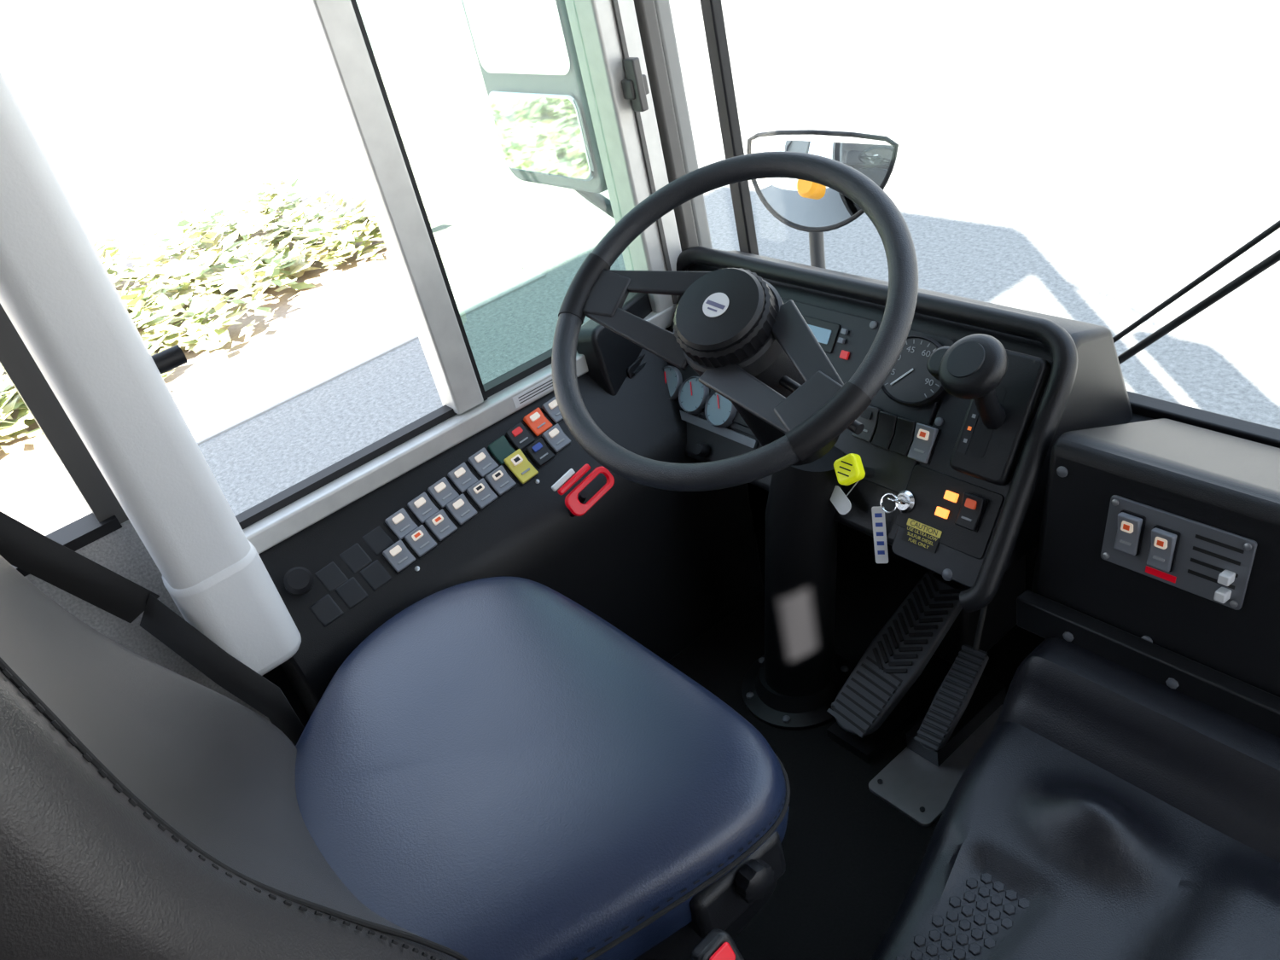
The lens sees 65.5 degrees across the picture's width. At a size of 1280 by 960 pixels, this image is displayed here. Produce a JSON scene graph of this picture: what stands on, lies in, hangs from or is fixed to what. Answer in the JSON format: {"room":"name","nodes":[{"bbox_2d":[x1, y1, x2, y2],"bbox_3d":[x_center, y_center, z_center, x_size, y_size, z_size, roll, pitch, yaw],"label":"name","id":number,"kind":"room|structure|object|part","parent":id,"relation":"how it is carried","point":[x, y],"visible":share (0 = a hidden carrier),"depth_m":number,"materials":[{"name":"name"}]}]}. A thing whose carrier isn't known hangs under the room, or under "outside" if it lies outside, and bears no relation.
{"room":"control cabin","nodes":[
{"label":"control cabin","id":0,"kind":"room"},
{"bbox_2d":[0,53,578,471],"bbox_3d":[-9.228,-1.216,9.650,20.000,0.100,13.870,-33,37,-27],"label":"ground","id":1,"kind":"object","parent":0,"point":[122,175],"visible":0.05,"depth_m":10.96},
{"bbox_2d":[0,172,441,453],"bbox_3d":[-4.964,-0.609,6.551,7.420,0.488,3.705,-33,37,-27],"label":"plants","id":2,"kind":"object","parent":1,"relation":"on","point":[163,301],"visible":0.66,"depth_m":7.27,"materials":[{"name":"green plant"}]},
{"bbox_2d":[24,482,768,727],"bbox_3d":[-1.256,1.063,1.293,4.260,1.390,0.070,-33,37,-27],"label":"wall","id":3,"kind":"structure","parent":0,"point":[122,551],"depth_m":1.36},
{"bbox_2d":[0,303,128,523],"bbox_3d":[-0.767,-0.294,1.143,0.100,1.060,0.060,-33,37,-27],"label":"post","id":4,"kind":"object","parent":3,"relation":"on","point":[16,360],"visible":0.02,"depth_m":1.24,"materials":[{"name":"grey metal"}]},
{"bbox_2d":[11,512,122,576],"bbox_3d":[-1.847,0.779,0.638,3.050,0.015,0.052,-33,37,-27],"label":"sill","id":5,"kind":"structure","parent":3,"relation":"in","point":[78,534],"depth_m":1.30,"materials":[{"name":"grey metal"}]},
{"bbox_2d":[235,348,552,529],"bbox_3d":[-0.307,-0.111,1.600,0.830,0.012,0.025,-33,37,-27],"label":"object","id":6,"kind":"structure","parent":3,"relation":"attached to","point":[338,469],"depth_m":1.53,"materials":[{"name":"black rubber"}]},
{"bbox_2d":[242,302,677,553],"bbox_3d":[-0.265,-0.112,1.628,0.920,0.034,0.068,-33,37,-27],"label":"sill","id":7,"kind":"structure","parent":3,"relation":"on","point":[309,509],"depth_m":1.53,"materials":[{"name":"grey metal"}]},
{"bbox_2d":[296,0,483,414],"bbox_3d":[-0.390,-0.541,1.343,0.050,1.020,0.055,-33,37,-27],"label":"mullion","id":8,"kind":"object","parent":7,"relation":"attached to","point":[333,26],"visible":0.99,"depth_m":1.41,"materials":[{"name":"metal"}]},
{"bbox_2d":[350,0,487,401],"bbox_3d":[-0.366,-0.554,1.354,0.008,1.020,0.040,-33,37,-27],"label":"mullion gasket","id":9,"kind":"object","parent":8,"relation":"attached to","point":[354,3],"depth_m":1.43,"materials":[{"name":"black rubber"}]},
{"bbox_2d":[512,376,553,408],"bbox_3d":[-0.168,-0.149,1.649,0.100,0.020,0.002,-33,37,-27],"label":"label","id":10,"kind":"object","parent":7,"relation":"attached to","point":[515,399],"visible":0.64,"depth_m":1.64,"materials":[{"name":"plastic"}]},
{"bbox_2d":[517,379,552,398],"bbox_3d":[-0.169,-0.153,1.646,0.080,0.002,0.001,-33,37,-27],"label":"print","id":11,"kind":"object","parent":10,"relation":"attached to","point":[550,380],"depth_m":1.64},
{"bbox_2d":[518,382,552,401],"bbox_3d":[-0.168,-0.149,1.648,0.080,0.002,0.001,-33,37,-27],"label":"print","id":12,"kind":"object","parent":10,"relation":"attached to","point":[551,382],"depth_m":1.65},
{"bbox_2d":[519,384,552,403],"bbox_3d":[-0.167,-0.145,1.651,0.080,0.002,0.001,-33,37,-27],"label":"print","id":13,"kind":"object","parent":10,"relation":"attached to","point":[552,385],"depth_m":1.65},
{"bbox_2d":[461,0,614,218],"bbox_3d":[-0.150,-0.899,1.870,0.110,1.077,0.590,-33,37,-27],"label":"mirror","id":14,"kind":"object","parent":3,"relation":"attached to","point":[526,49],"visible":0.76,"depth_m":1.99,"materials":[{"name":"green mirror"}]},
{"bbox_3d":[-0.265,-0.961,1.896,0.004,0.360,0.330,-32,37,-27],"label":"flat glass","id":15,"kind":"part","parent":14,"relation":"part of","materials":[{"name":"white mirror"}]},
{"bbox_3d":[-0.207,-0.712,2.054,0.012,0.170,0.330,-32,37,-27],"label":"convex glass","id":16,"kind":"part","parent":14,"relation":"part of","materials":[{"name":"white mirror"}]},
{"bbox_3d":[-0.031,-0.606,2.034,0.064,0.370,0.499,-30,35,-23],"label":"arm","id":17,"kind":"part","parent":14,"relation":"part of","materials":[{"name":"metal"}]},
{"bbox_2d":[564,0,681,312],"bbox_3d":[-0.063,-0.740,1.543,0.080,1.040,0.075,-33,37,-27],"label":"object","id":18,"kind":"structure","parent":3,"relation":"attached to","point":[592,22],"depth_m":1.62,"materials":[{"name":"metal"}]},
{"bbox_2d":[622,57,648,111],"bbox_3d":[-0.006,-0.619,1.561,0.015,0.080,0.025,-33,37,-27],"label":"latch tab","id":19,"kind":"object","parent":3,"relation":"attached to","point":[631,65],"visible":1,"depth_m":1.55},
{"bbox_2d":[621,74,649,99],"bbox_3d":[-0.008,-0.621,1.573,0.035,0.030,0.025,-33,37,-27],"label":"latch","id":20,"kind":"object","parent":19,"relation":"attached to","point":[627,84],"depth_m":1.56,"materials":[{"name":"grey plastic"}]},
{"bbox_2d":[610,0,678,303],"bbox_3d":[-0.061,-0.746,1.532,0.008,1.020,0.070,-33,37,-27],"label":"groove","id":21,"kind":"object","parent":3,"relation":"attached to","point":[614,2],"visible":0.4,"depth_m":1.63,"materials":[{"name":"grey"}]},
{"bbox_2d":[633,0,698,271],"bbox_3d":[-0.037,-0.855,1.523,0.030,1.400,0.085,-33,37,-27],"label":"post","id":22,"kind":"object","parent":3,"relation":"attached to","point":[645,9],"visible":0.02,"depth_m":1.64,"materials":[{"name":"grey metal"}]},
{"bbox_2d":[653,0,712,248],"bbox_3d":[-0.012,-0.875,1.544,0.035,1.400,0.075,-33,37,-27],"label":"post","id":23,"kind":"object","parent":3,"relation":"attached to","point":[664,15],"visible":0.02,"depth_m":1.67,"materials":[{"name":"grey metal"}]},
{"bbox_2d":[1127,390,1279,448],"bbox_3d":[0.801,-0.535,0.750,0.145,1.445,2.400,-33,37,-27],"label":"windshield frame","id":24,"kind":"object","parent":3,"relation":"attached to","point":[1141,404],"visible":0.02,"depth_m":1.38,"materials":[{"name":"black rubber"}]},
{"bbox_2d":[699,0,759,255],"bbox_3d":[0.093,-0.923,1.626,0.025,1.450,0.030,-33,37,-27],"label":"divider","id":25,"kind":"object","parent":24,"relation":"attached to","point":[712,10],"visible":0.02,"depth_m":1.78,"materials":[{"name":"black rubber"}]},
{"bbox_2d":[6,0,1279,535],"bbox_3d":[8.003,-2.862,5.769,100.000,0.100,80.000,-33,37,-27],"label":"sky","id":26,"kind":"structure","parent":0,"point":[1090,161],"depth_m":6.78,"materials":[{"name":"white"}]},
{"bbox_2d":[0,190,610,527],"bbox_3d":[-5.315,1.183,4.384,2.551,0.160,18.794,18,44,40],"label":"curb","id":27,"kind":"object","parent":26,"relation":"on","point":[38,487],"visible":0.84,"depth_m":6.11,"materials":[{"name":"concrete"}]},
{"bbox_2d":[668,526,1045,959],"bbox_3d":[-0.496,1.468,0.414,4.220,0.050,2.410,-33,37,-27],"label":"floor","id":28,"kind":"structure","parent":0,"point":[852,858],"depth_m":1.55,"materials":[{"name":"rubber"}]},
{"bbox_2d":[0,554,790,959],"bbox_3d":[-0.283,0.260,1.032,0.689,1.190,0.657,-33,37,-27],"label":"seat","id":29,"kind":"object","parent":28,"relation":"on","point":[498,770],"visible":1,"depth_m":0.99,"materials":[{"name":"blue leather"}]},
{"bbox_3d":[-0.464,0.186,0.822,0.300,0.770,0.560,-32,37,-27],"label":"backrest","id":30,"kind":"part","parent":29,"relation":"part of","materials":[{"name":"black leather"}]},
{"bbox_2d":[295,576,788,959],"bbox_3d":[-0.209,0.353,1.154,0.550,0.107,0.627,-32,37,-27],"label":"cushion","id":31,"kind":"object","parent":29,"relation":"on","point":[498,770],"depth_m":1.06,"materials":[{"name":"blue leather"}]},
{"bbox_2d":[690,928,744,959],"bbox_3d":[0.034,0.533,1.004,0.185,0.260,0.058,3,36,25],"label":"seat belt buckle","id":32,"kind":"object","parent":29,"relation":"on","point":[718,944],"visible":1,"depth_m":0.92,"materials":[{"name":"black plastic"}]},
{"bbox_3d":[0.115,0.402,0.998,0.042,0.042,0.022,-32,37,-27],"label":"recliner knob","id":33,"kind":"part","parent":29,"relation":"part of","materials":[{"name":"black plastic"}]},
{"bbox_2d":[258,325,763,717],"bbox_3d":[-0.170,0.168,1.711,0.850,0.573,0.160,-33,37,-27],"label":"console","id":34,"kind":"object","parent":28,"relation":"on","point":[664,568],"visible":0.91,"depth_m":1.61,"materials":[{"name":"black plastic"}]},
{"bbox_2d":[161,541,301,675],"bbox_3d":[-0.549,0.174,1.347,0.116,0.185,0.100,-33,37,-27],"label":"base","id":35,"kind":"object","parent":34,"relation":"attached to","point":[240,608],"visible":0.6,"depth_m":1.30,"materials":[{"name":"white plastic"}]},
{"bbox_2d":[0,68,250,589],"bbox_3d":[-0.695,-0.411,0.968,0.108,1.270,0.092,-33,37,-27],"label":"pole","id":36,"kind":"object","parent":35,"relation":"on","point":[56,291],"visible":1,"depth_m":1.11,"materials":[{"name":"white metal"}]},
{"bbox_2d":[0,511,304,745],"bbox_3d":[-0.657,0.143,1.215,0.334,0.577,0.082,-12,32,3],"label":"belt","id":37,"kind":"object","parent":36,"relation":"attached to","point":[23,547],"visible":0.86,"depth_m":1.26,"materials":[{"name":"black fabric"}]},
{"bbox_2d":[151,344,187,374],"bbox_3d":[-0.573,-0.138,1.185,0.060,0.024,0.024,-33,37,-27],"label":"knob","id":38,"kind":"object","parent":36,"relation":"attached to","point":[170,358],"visible":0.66,"depth_m":1.18,"materials":[{"name":"black plastic"}]},
{"bbox_3d":[-0.487,0.147,1.420,0.040,0.049,0.048,-32,37,-27],"label":"knob","id":39,"kind":"part","parent":34,"relation":"part of","materials":[{"name":"black plastic"}]},
{"bbox_2d":[382,539,415,572],"bbox_3d":[-0.360,0.113,1.488,0.035,0.034,0.030,-35,38,-30],"label":"switch","id":40,"kind":"object","parent":34,"relation":"attached to","point":[398,555],"depth_m":1.49,"materials":[{"name":"grey plastic"}]},
{"bbox_2d":[385,507,418,539],"bbox_3d":[-0.362,0.066,1.508,0.035,0.034,0.030,-35,38,-30],"label":"switch","id":41,"kind":"object","parent":34,"relation":"attached to","point":[401,523],"depth_m":1.51,"materials":[{"name":"grey plastic"}]},
{"bbox_2d":[404,524,436,557],"bbox_3d":[-0.332,0.091,1.506,0.035,0.034,0.030,-35,38,-30],"label":"switch","id":42,"kind":"object","parent":34,"relation":"attached to","point":[420,540],"depth_m":1.51,"materials":[{"name":"grey plastic"}]},
{"bbox_2d":[407,492,439,523],"bbox_3d":[-0.333,0.042,1.528,0.035,0.034,0.030,-35,38,-30],"label":"switch","id":43,"kind":"object","parent":34,"relation":"attached to","point":[421,507],"depth_m":1.53,"materials":[{"name":"grey plastic"}]},
{"bbox_2d":[424,509,457,541],"bbox_3d":[-0.305,0.068,1.525,0.035,0.034,0.030,-35,38,-30],"label":"switch","id":44,"kind":"object","parent":34,"relation":"attached to","point":[440,525],"depth_m":1.52,"materials":[{"name":"grey plastic"}]},
{"bbox_2d":[427,477,459,507],"bbox_3d":[-0.306,0.019,1.547,0.035,0.034,0.030,-35,38,-30],"label":"switch","id":45,"kind":"object","parent":34,"relation":"attached to","point":[442,491],"depth_m":1.54,"materials":[{"name":"grey plastic"}]},
{"bbox_2d":[446,494,477,524],"bbox_3d":[-0.277,0.045,1.544,0.035,0.034,0.030,-35,38,-30],"label":"switch","id":46,"kind":"object","parent":34,"relation":"attached to","point":[461,509],"depth_m":1.54,"materials":[{"name":"grey plastic"}]},
{"bbox_2d":[447,462,478,492],"bbox_3d":[-0.279,-0.004,1.566,0.035,0.034,0.030,-35,38,-30],"label":"switch","id":47,"kind":"object","parent":34,"relation":"attached to","point":[462,477],"depth_m":1.56,"materials":[{"name":"grey plastic"}]},
{"bbox_2d":[466,477,497,508],"bbox_3d":[-0.248,0.021,1.564,0.035,0.034,0.030,-35,38,-30],"label":"switch","id":48,"kind":"object","parent":34,"relation":"attached to","point":[481,492],"depth_m":1.56,"materials":[{"name":"grey plastic"}]},
{"bbox_2d":[467,447,498,477],"bbox_3d":[-0.250,-0.028,1.586,0.035,0.034,0.030,-35,38,-30],"label":"switch","id":49,"kind":"object","parent":34,"relation":"attached to","point":[482,462],"depth_m":1.58,"materials":[{"name":"grey plastic"}]},
{"bbox_2d":[485,465,516,495],"bbox_3d":[-0.222,0.000,1.582,0.035,0.034,0.030,-35,38,-30],"label":"switch","id":50,"kind":"object","parent":34,"relation":"attached to","point":[500,480],"depth_m":1.58,"materials":[{"name":"grey plastic"}]},
{"bbox_2d":[487,435,515,465],"bbox_3d":[-0.222,-0.049,1.604,0.035,0.034,0.030,-35,38,-30],"label":"switch","id":51,"kind":"object","parent":34,"relation":"attached to","point":[501,449],"depth_m":1.60,"materials":[{"name":"teal plastic"}]},
{"bbox_2d":[505,422,535,450],"bbox_3d":[-0.196,-0.071,1.622,0.035,0.034,0.030,-35,38,-30],"label":"switch","id":52,"kind":"object","parent":34,"relation":"attached to","point":[519,436],"depth_m":1.62,"materials":[{"name":"grey plastic"}]},
{"bbox_2d":[503,448,538,483],"bbox_3d":[-0.192,-0.022,1.601,0.041,0.042,0.034,20,45,42],"label":"switch","id":53,"kind":"object","parent":34,"relation":"attached to","point":[520,466],"depth_m":1.60,"materials":[{"name":"yellow plastic"}]},
{"bbox_2d":[523,407,552,436],"bbox_3d":[-0.169,-0.097,1.642,0.035,0.034,0.030,-35,38,-30],"label":"switch","id":54,"kind":"object","parent":34,"relation":"attached to","point":[537,421],"depth_m":1.64,"materials":[{"name":"orange plastic"}]},
{"bbox_2d":[525,437,555,466],"bbox_3d":[-0.163,-0.046,1.621,0.035,0.034,0.030,-35,38,-30],"label":"switch","id":55,"kind":"object","parent":34,"relation":"attached to","point":[539,451],"depth_m":1.62,"materials":[{"name":"black plastic"}]},
{"bbox_2d":[541,395,563,423],"bbox_3d":[-0.140,-0.118,1.661,0.035,0.034,0.030,-35,38,-30],"label":"switch","id":56,"kind":"object","parent":34,"relation":"attached to","point":[550,411],"depth_m":1.66,"materials":[{"name":"grey plastic"}]},
{"bbox_2d":[541,423,570,452],"bbox_3d":[-0.138,-0.070,1.640,0.035,0.034,0.030,-35,38,-30],"label":"switch","id":57,"kind":"object","parent":34,"relation":"attached to","point":[555,437],"depth_m":1.64,"materials":[{"name":"grey plastic"}]},
{"bbox_2d":[551,463,614,517],"bbox_3d":[-0.095,0.032,1.535,0.100,0.121,0.084,4,37,27],"label":"cutter","id":58,"kind":"object","parent":34,"relation":"attached to","point":[574,503],"visible":0.98,"depth_m":1.50,"materials":[{"name":"red plastic"}]},
{"bbox_3d":[-0.116,0.000,1.494,0.045,0.016,0.008,-36,38,-31],"label":"blade","id":59,"kind":"part","parent":58,"relation":"part of","materials":[{"name":"white plastic"}]},
{"bbox_2d":[741,651,852,730],"bbox_3d":[0.277,0.351,1.757,0.200,0.040,0.200,-33,37,-27],"label":"flange","id":60,"kind":"object","parent":28,"relation":"on","point":[767,706],"visible":0.62,"depth_m":1.71,"materials":[{"name":"black plastic"}]},
{"bbox_2d":[745,692,754,698],"bbox_3d":[0.195,0.381,1.759,0.013,0.008,0.013,7,38,29],"label":"bolt","id":61,"kind":"object","parent":60,"relation":"on","point":[750,695],"visible":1,"depth_m":1.75,"materials":[{"name":"grey metal"}]},
{"bbox_2d":[758,657,764,663],"bbox_3d":[0.224,0.331,1.824,0.013,0.008,0.013,-19,33,-8],"label":"bolt","id":62,"kind":"object","parent":60,"relation":"on","point":[761,660],"visible":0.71,"depth_m":1.82,"materials":[{"name":"grey metal"}]},
{"bbox_2d":[781,715,790,722],"bbox_3d":[0.249,0.407,1.696,0.013,0.008,0.013,-19,33,-8],"label":"bolt","id":63,"kind":"object","parent":60,"relation":"on","point":[786,718],"visible":1,"depth_m":1.69,"materials":[{"name":"grey metal"}]},
{"bbox_2d":[764,445,844,697],"bbox_3d":[0.259,0.166,1.616,0.188,0.521,0.120,9,39,32],"label":"column","id":64,"kind":"structure","parent":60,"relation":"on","point":[801,528],"depth_m":1.55,"materials":[{"name":"black plastic"}]},
{"bbox_2d":[730,349,839,465],"bbox_3d":[0.177,-0.123,1.321,0.120,0.253,0.212,12,40,35],"label":"upper shroud","id":65,"kind":"object","parent":64,"relation":"attached to","point":[765,433],"visible":0.19,"depth_m":1.28,"materials":[{"name":"black plastic"}]},
{"bbox_2d":[551,151,918,491],"bbox_3d":[0.094,-0.197,1.166,0.398,0.255,0.450,-33,37,-27],"label":"steering wheel","id":66,"kind":"object","parent":65,"relation":"attached to","point":[731,324],"visible":1,"depth_m":1.14,"materials":[{"name":"grey"}]},
{"bbox_2d":[779,375,864,434],"bbox_3d":[0.200,-0.103,1.201,0.014,0.044,0.183,-28,35,-22],"label":"stalk","id":67,"kind":"object","parent":65,"relation":"attached to","point":[785,381],"visible":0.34,"depth_m":1.21,"materials":[{"name":"black plastic"}]},
{"bbox_2d":[840,665,848,672],"bbox_3d":[0.362,0.335,1.765,0.013,0.008,0.013,-19,33,-8],"label":"bolt","id":68,"kind":"object","parent":60,"relation":"on","point":[844,668],"visible":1,"depth_m":1.76,"materials":[{"name":"grey metal"}]},
{"bbox_2d":[826,556,1025,763],"bbox_3d":[0.481,0.258,1.663,0.420,0.210,0.104,-33,37,-27],"label":"brake pedal","id":69,"kind":"object","parent":28,"relation":"on","point":[900,673],"visible":0.88,"depth_m":1.62,"materials":[{"name":"grey rubber"}]},
{"bbox_3d":[0.459,0.358,1.696,0.320,0.020,0.085,-32,37,-27],"label":"plate","id":70,"kind":"part","parent":69,"relation":"part of","materials":[{"name":"black plastic"}]},
{"bbox_2d":[868,704,1002,826],"bbox_3d":[0.491,0.433,1.579,0.270,0.009,0.115,-33,37,-27],"label":"kick plate","id":71,"kind":"object","parent":28,"relation":"on","point":[920,789],"visible":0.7,"depth_m":1.55,"materials":[{"name":"metal"}]},
{"bbox_2d":[906,605,1006,767],"bbox_3d":[0.515,0.258,1.555,0.273,0.297,0.066,-33,37,-27],"label":"accelerator pedal","id":72,"kind":"object","parent":71,"relation":"on","point":[966,697],"visible":0.94,"depth_m":1.57,"materials":[{"name":"black plastic"},{"name":"rubber"},{"name":"metal"}]},
{"bbox_3d":[0.512,0.383,1.611,0.180,0.033,0.060,-32,37,-27],"label":"plate","id":73,"kind":"part","parent":72,"relation":"part of","materials":[{"name":"black plastic"}]},
{"bbox_3d":[0.562,0.173,1.554,0.123,0.176,0.010,-28,35,-21],"label":"rod","id":74,"kind":"part","parent":72,"relation":"part of","materials":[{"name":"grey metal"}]},
{"bbox_2d":[870,589,1279,959],"bbox_3d":[0.737,0.735,0.664,0.804,0.385,1.575,-33,37,-27],"label":"engine cover","id":75,"kind":"object","parent":28,"relation":"on","point":[1120,800],"visible":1,"depth_m":1.10,"materials":[{"name":"black plastic"}]},
{"bbox_2d":[837,413,1154,591],"bbox_3d":[1.105,0.521,1.435,0.060,1.165,2.450,-33,37,-27],"label":"firewall","id":76,"kind":"object","parent":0,"point":[849,535],"visible":0.02,"depth_m":1.97,"materials":[{"name":"black"}]},
{"bbox_2d":[746,129,898,268],"bbox_3d":[0.461,-0.360,2.264,0.265,0.826,0.527,-12,32,3],"label":"mirror","id":77,"kind":"object","parent":76,"relation":"attached to","point":[814,208],"visible":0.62,"depth_m":2.11,"materials":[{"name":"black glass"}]},
{"bbox_2d":[797,179,826,199],"bbox_3d":[0.362,-0.619,2.091,0.060,0.066,0.056,-32,37,-27],"label":"lamp","id":78,"kind":"object","parent":77,"relation":"on","point":[805,189],"depth_m":2.08,"materials":[{"name":"orange plastic"}]},
{"bbox_3d":[0.442,-0.277,2.264,0.087,0.697,0.462,-5,33,15],"label":"post","id":79,"kind":"part","parent":77,"relation":"part of","materials":[{"name":"grey metal"}]},
{"bbox_2d":[576,246,1132,612],"bbox_3d":[0.294,-0.156,1.581,0.442,0.332,0.825,-33,37,-27],"label":"dashboard","id":80,"kind":"object","parent":76,"relation":"attached to","point":[979,491],"depth_m":1.37,"materials":[{"name":"black plastic"}]},
{"bbox_2d":[626,354,646,378],"bbox_3d":[0.017,-0.181,1.776,0.098,0.090,0.046,-32,37,-27],"label":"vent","id":81,"kind":"object","parent":80,"relation":"attached to","point":[632,362],"depth_m":1.74,"materials":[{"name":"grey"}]},
{"bbox_3d":[0.104,-0.050,1.683,0.027,0.028,0.024,-32,37,-27],"label":"dash knob","id":82,"kind":"part","parent":80,"relation":"part of","materials":[{"name":"black plastic"}]},
{"bbox_3d":[0.232,-0.169,1.575,0.137,0.185,0.550,-32,37,-27],"label":"instrument panel","id":83,"kind":"part","parent":80,"relation":"part of","materials":[{"name":"grey plastic"}]},
{"bbox_2d":[839,349,849,360],"bbox_3d":[0.306,-0.187,1.488,0.010,0.011,0.014,-32,37,-27],"label":"warning lamp","id":84,"kind":"object","parent":80,"relation":"attached to","point":[844,354],"depth_m":1.49,"materials":[{"name":"red plastic"}]},
{"bbox_3d":[0.295,-0.015,1.403,0.046,0.046,0.036,4,36,26],"label":"knob","id":85,"kind":"part","parent":80,"relation":"part of","materials":[{"name":"yellow plastic"}]},
{"bbox_3d":[0.307,0.001,1.421,0.075,0.096,0.058,-13,32,2],"label":"parking brake knob","id":86,"kind":"part","parent":80,"relation":"part of","materials":[{"name":"yellow plastic"}]},
{"bbox_3d":[0.308,0.010,1.436,0.029,0.019,0.002,-26,34,-18],"label":"tag chain","id":87,"kind":"part","parent":80,"relation":"part of","materials":[{"name":"metal"}]},
{"bbox_3d":[0.320,-0.011,1.427,0.050,0.042,0.016,-32,37,-27],"label":"stem","id":88,"kind":"part","parent":80,"relation":"part of","materials":[{"name":"black metal"}]},
{"bbox_2d":[871,490,915,563],"bbox_3d":[0.360,0.064,1.406,0.068,0.109,0.040,-14,32,0],"label":"key","id":89,"kind":"object","parent":80,"relation":"attached to","point":[904,501],"visible":1,"depth_m":1.41,"materials":[{"name":"silver metal"}]},
{"bbox_2d":[874,512,882,517],"bbox_3d":[0.337,0.050,1.408,0.010,0.006,0.002,-1,34,20],"label":"print","id":90,"kind":"object","parent":89,"relation":"on","point":[876,514],"depth_m":1.41,"materials":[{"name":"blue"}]},
{"bbox_2d":[875,522,883,526],"bbox_3d":[0.339,0.063,1.412,0.010,0.006,0.002,-1,34,20],"label":"print","id":91,"kind":"object","parent":89,"relation":"on","point":[877,524],"depth_m":1.41,"materials":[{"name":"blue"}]},
{"bbox_2d":[876,531,883,535],"bbox_3d":[0.341,0.077,1.415,0.010,0.006,0.002,-1,34,20],"label":"print","id":92,"kind":"object","parent":89,"relation":"attached to","point":[878,533],"depth_m":1.42,"materials":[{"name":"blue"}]},
{"bbox_2d":[876,541,884,545],"bbox_3d":[0.343,0.090,1.419,0.010,0.006,0.002,-1,34,20],"label":"print","id":93,"kind":"object","parent":89,"relation":"attached to","point":[878,543],"depth_m":1.42,"materials":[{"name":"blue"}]},
{"bbox_2d":[877,550,884,554],"bbox_3d":[0.344,0.104,1.423,0.010,0.006,0.002,-1,34,20],"label":"print","id":94,"kind":"object","parent":89,"relation":"attached to","point":[879,552],"depth_m":1.42,"materials":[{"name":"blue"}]},
{"bbox_3d":[0.416,0.041,1.345,0.055,0.074,0.140,-32,37,-27],"label":"plate","id":95,"kind":"part","parent":80,"relation":"part of","materials":[{"name":"black plastic"}]},
{"bbox_2d":[926,333,1007,429],"bbox_3d":[0.422,-0.106,1.252,0.106,0.159,0.097,-8,33,9],"label":"lever","id":96,"kind":"object","parent":80,"relation":"attached to","point":[972,368],"visible":1,"depth_m":1.21,"materials":[{"name":"black plastic"}]},
{"bbox_3d":[0.409,-0.139,1.223,0.077,0.068,0.085,-36,38,-31],"label":"knob","id":97,"kind":"part","parent":96,"relation":"part of","materials":[{"name":"black plastic"}]},
{"bbox_3d":[0.449,-0.100,1.276,0.073,0.113,0.034,-32,37,-27],"label":"lever","id":98,"kind":"part","parent":96,"relation":"part of","materials":[{"name":"black plastic"}]},
{"bbox_3d":[0.441,-0.023,1.332,0.186,0.252,0.140,-32,37,-27],"label":"panel","id":99,"kind":"part","parent":80,"relation":"part of","materials":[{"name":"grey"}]},
{"bbox_2d":[1031,418,1279,697],"bbox_3d":[0.979,0.171,0.912,0.330,0.229,1.175,-33,37,-27],"label":"control box","id":100,"kind":"object","parent":76,"relation":"attached to","point":[1164,532],"visible":0.98,"depth_m":1.15,"materials":[{"name":"black plastic"}]},
{"bbox_2d":[1113,509,1146,555],"bbox_3d":[0.572,0.062,1.164,0.021,0.052,0.029,-32,37,-27],"label":"switch","id":101,"kind":"object","parent":100,"relation":"attached to","point":[1129,525],"depth_m":1.16,"materials":[{"name":"grey plastic"}]},
{"bbox_2d":[1146,524,1181,572],"bbox_3d":[0.598,0.079,1.137,0.021,0.052,0.029,-32,37,-27],"label":"switch","id":102,"kind":"object","parent":100,"relation":"attached to","point":[1163,541],"depth_m":1.13,"materials":[{"name":"grey plastic"}]},
{"bbox_3d":[0.608,0.080,1.133,0.022,0.085,0.160,-32,37,-27],"label":"control plate","id":103,"kind":"part","parent":100,"relation":"part of","materials":[{"name":"grey plastic"}]},
{"bbox_3d":[0.640,0.127,1.095,0.017,0.014,0.012,-32,37,-27],"label":"slider knob","id":104,"kind":"part","parent":100,"relation":"part of","materials":[{"name":"white plastic"}]},
{"bbox_3d":[0.639,0.107,1.085,0.017,0.014,0.012,-32,37,-27],"label":"slider knob","id":105,"kind":"part","parent":100,"relation":"part of","materials":[{"name":"white plastic"}]},
{"bbox_2d":[1112,220,1279,364],"bbox_3d":[0.786,-0.301,1.227,0.035,0.608,0.567,-33,37,-27],"label":"windshield wiper","id":106,"kind":"object","parent":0,"point":[1273,258],"depth_m":1.34,"materials":[{"name":"black metal"}]}
]}

